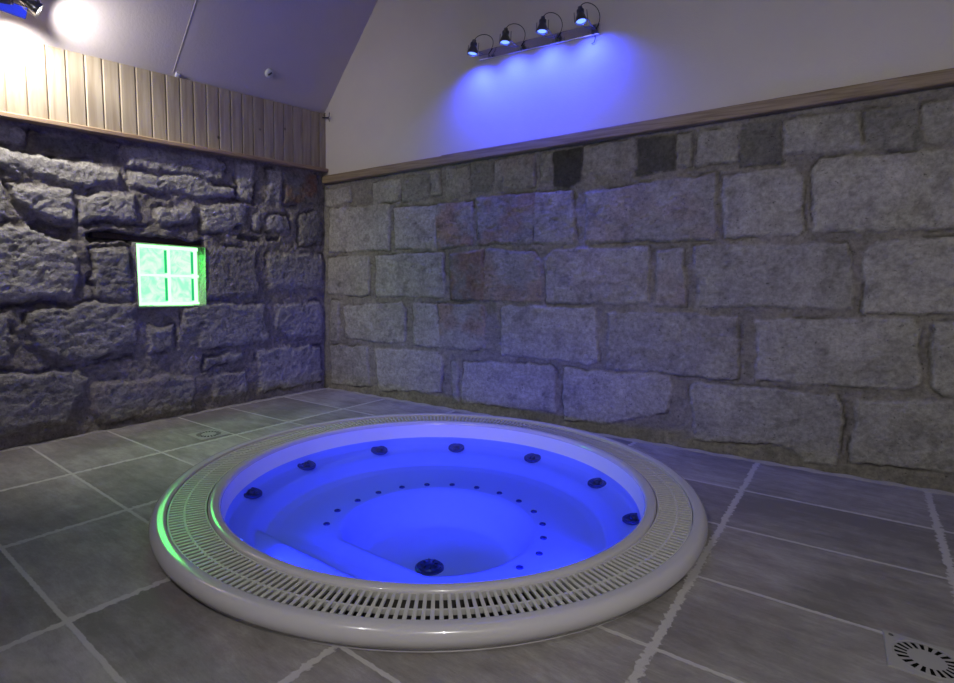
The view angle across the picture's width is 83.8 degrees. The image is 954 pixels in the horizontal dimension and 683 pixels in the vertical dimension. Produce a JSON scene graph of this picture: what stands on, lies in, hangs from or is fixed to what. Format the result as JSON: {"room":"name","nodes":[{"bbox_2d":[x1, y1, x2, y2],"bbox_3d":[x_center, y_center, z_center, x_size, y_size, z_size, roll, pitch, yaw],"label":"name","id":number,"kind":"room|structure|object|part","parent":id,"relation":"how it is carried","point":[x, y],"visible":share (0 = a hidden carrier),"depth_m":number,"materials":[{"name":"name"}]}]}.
{"room":"indoor hot tub room","nodes":[
{"label":"indoor hot tub room","id":0,"kind":"room"},
{"bbox_2d":[0,119,324,449],"bbox_3d":[-2.642,-0.426,3.371,0.157,2.102,4.330,5,7,31],"label":"wall","id":1,"kind":"structure","parent":0,"point":[78,355],"depth_m":3.71,"materials":[{"name":"stone"}]},
{"bbox_2d":[88,231,200,245],"bbox_3d":[-2.356,-0.738,3.856,0.070,0.040,0.800,5,7,31],"label":"trim","id":2,"kind":"structure","parent":1,"relation":"attached to","point":[102,235],"depth_m":3.75,"materials":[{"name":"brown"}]},
{"bbox_2d":[0,388,320,451],"bbox_3d":[-2.592,0.612,3.503,0.042,0.013,4.050,5,7,31],"label":"baseboard","id":3,"kind":"structure","parent":1,"relation":"attached to","point":[254,401],"depth_m":3.80,"materials":[{"name":"tile"}]},
{"bbox_2d":[0,34,325,167],"bbox_3d":[-2.525,-1.584,3.252,0.012,0.790,4.225,5,7,31],"label":"wood paneling","id":4,"kind":"structure","parent":1,"relation":"attached to","point":[39,80],"depth_m":3.67,"materials":[{"name":"brown wood"}]},
{"bbox_2d":[0,111,328,172],"bbox_3d":[-2.532,-1.325,3.264,0.072,0.301,4.200,5,7,31],"label":"trim","id":5,"kind":"structure","parent":1,"relation":"attached to","point":[4,115],"depth_m":3.63,"materials":[{"name":"brown wood"}]},
{"bbox_2d":[126,241,206,308],"bbox_3d":[-2.291,-0.482,3.947,0.137,0.476,0.555,5,7,31],"label":"window","id":6,"kind":"structure","parent":1,"relation":"in","point":[167,289],"depth_m":3.97,"materials":[{"name":"green glass"}]},
{"bbox_2d":[0,0,377,113],"bbox_3d":[-2.001,-2.534,2.791,1.340,2.170,4.533,5,7,31],"label":"ceiling","id":7,"kind":"structure","parent":0,"point":[308,46],"depth_m":3.89,"materials":[{"name":"paint"}]},
{"bbox_2d":[0,0,43,18],"bbox_3d":[-2.644,-1.844,2.675,0.232,0.169,0.728,6,7,35],"label":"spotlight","id":8,"kind":"object","parent":7,"relation":"attached to","point":[14,8],"visible":1,"depth_m":2.91,"materials":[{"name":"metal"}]},
{"bbox_3d":[-2.709,-1.821,2.696,0.061,0.068,0.681,5,7,31],"label":"wall plate","id":9,"kind":"part","parent":8,"relation":"part of","materials":[{"name":"blue metal"}]},
{"bbox_2d":[173,1,195,71],"bbox_3d":[-1.762,-2.477,3.474,0.934,1.206,0.008,5,7,33],"label":"trim","id":10,"kind":"structure","parent":7,"relation":"attached to","point":[195,1],"depth_m":3.68,"materials":[{"name":"grey"}]},
{"bbox_2d":[265,68,272,77],"bbox_3d":[-1.687,-2.179,4.314,0.051,0.061,0.074,6,7,35],"label":"smoke detector","id":11,"kind":"object","parent":7,"relation":"attached to","point":[269,72],"depth_m":4.30,"materials":[{"name":"grey plastic"}]},
{"bbox_2d":[0,388,953,682],"bbox_3d":[-0.539,0.817,2.138,5.652,0.001,5.152,6,7,35],"label":"floor","id":12,"kind":"structure","parent":0,"point":[798,576],"depth_m":1.83,"materials":[{"name":"tile"}]},
{"bbox_2d":[187,429,229,439],"bbox_3d":[-1.814,0.628,3.597,0.196,0.010,0.196,6,7,35],"label":"floor drain","id":13,"kind":"object","parent":12,"relation":"on","point":[212,433],"visible":1,"depth_m":3.58,"materials":[{"name":"plastic"}]},
{"bbox_2d":[148,413,707,651],"bbox_3d":[-0.204,0.918,2.795,2.582,0.487,2.582,-1,6,-20],"label":"hot tub","id":14,"kind":"object","parent":12,"relation":"in","point":[407,532],"visible":0.98,"depth_m":2.62,"materials":[{"name":"white plastic"}]},
{"bbox_2d":[221,425,643,582],"bbox_3d":[-0.204,0.930,2.796,2.048,0.455,2.048,6,7,35],"label":"basin","id":15,"kind":"object","parent":14,"relation":"in","point":[386,503],"depth_m":3.07,"materials":[{"name":"white plastic"}]},
{"bbox_2d":[882,629,953,682],"bbox_3d":[1.309,0.927,1.547,0.202,0.010,0.202,6,7,35],"label":"floor drain","id":16,"kind":"object","parent":12,"relation":"on","point":[923,661],"visible":1,"depth_m":1.55,"materials":[{"name":"plastic"}]},
{"bbox_2d":[323,0,953,492],"bbox_3d":[0.816,-1.500,3.711,5.330,4.350,0.047,5,7,31],"label":"wall","id":17,"kind":"structure","parent":0,"point":[777,288],"depth_m":3.51,"materials":[{"name":"stone"}]},
{"bbox_2d":[322,156,443,183],"bbox_3d":[-0.859,-1.497,4.677,1.355,0.118,0.064,5,7,31],"label":"trim","id":18,"kind":"structure","parent":17,"relation":"attached to","point":[433,162],"depth_m":4.61,"materials":[{"name":"brown wood"}]},
{"bbox_2d":[467,2,600,60],"bbox_3d":[0.379,-2.173,3.771,0.970,0.212,0.213,5,7,31],"label":"light fixture","id":19,"kind":"object","parent":17,"relation":"attached to","point":[583,32],"visible":1,"depth_m":3.78,"materials":[{"name":"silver metal"}]},
{"bbox_3d":[0.427,-2.159,3.852,0.950,0.068,0.028,5,7,31],"label":"wall plate","id":20,"kind":"part","parent":19,"relation":"part of","materials":[{"name":"silver metal"}]},
{"bbox_3d":[0.688,-2.118,3.510,0.063,0.012,0.064,6,7,35],"label":"bulb","id":21,"kind":"part","parent":19,"relation":"part of","materials":[{"name":"blue glass"}]},
{"bbox_2d":[327,387,953,495],"bbox_3d":[0.738,0.655,3.923,5.150,0.016,0.055,5,7,31],"label":"baseboard","id":22,"kind":"structure","parent":17,"relation":"attached to","point":[935,491],"depth_m":3.39,"materials":[{"name":"tile"}]},
{"bbox_2d":[441,68,953,165],"bbox_3d":[1.361,-1.399,3.350,3.812,0.216,0.065,5,7,31],"label":"trim","id":23,"kind":"structure","parent":17,"relation":"attached to","point":[940,78],"depth_m":3.23,"materials":[{"name":"brown wood"}]}
]}

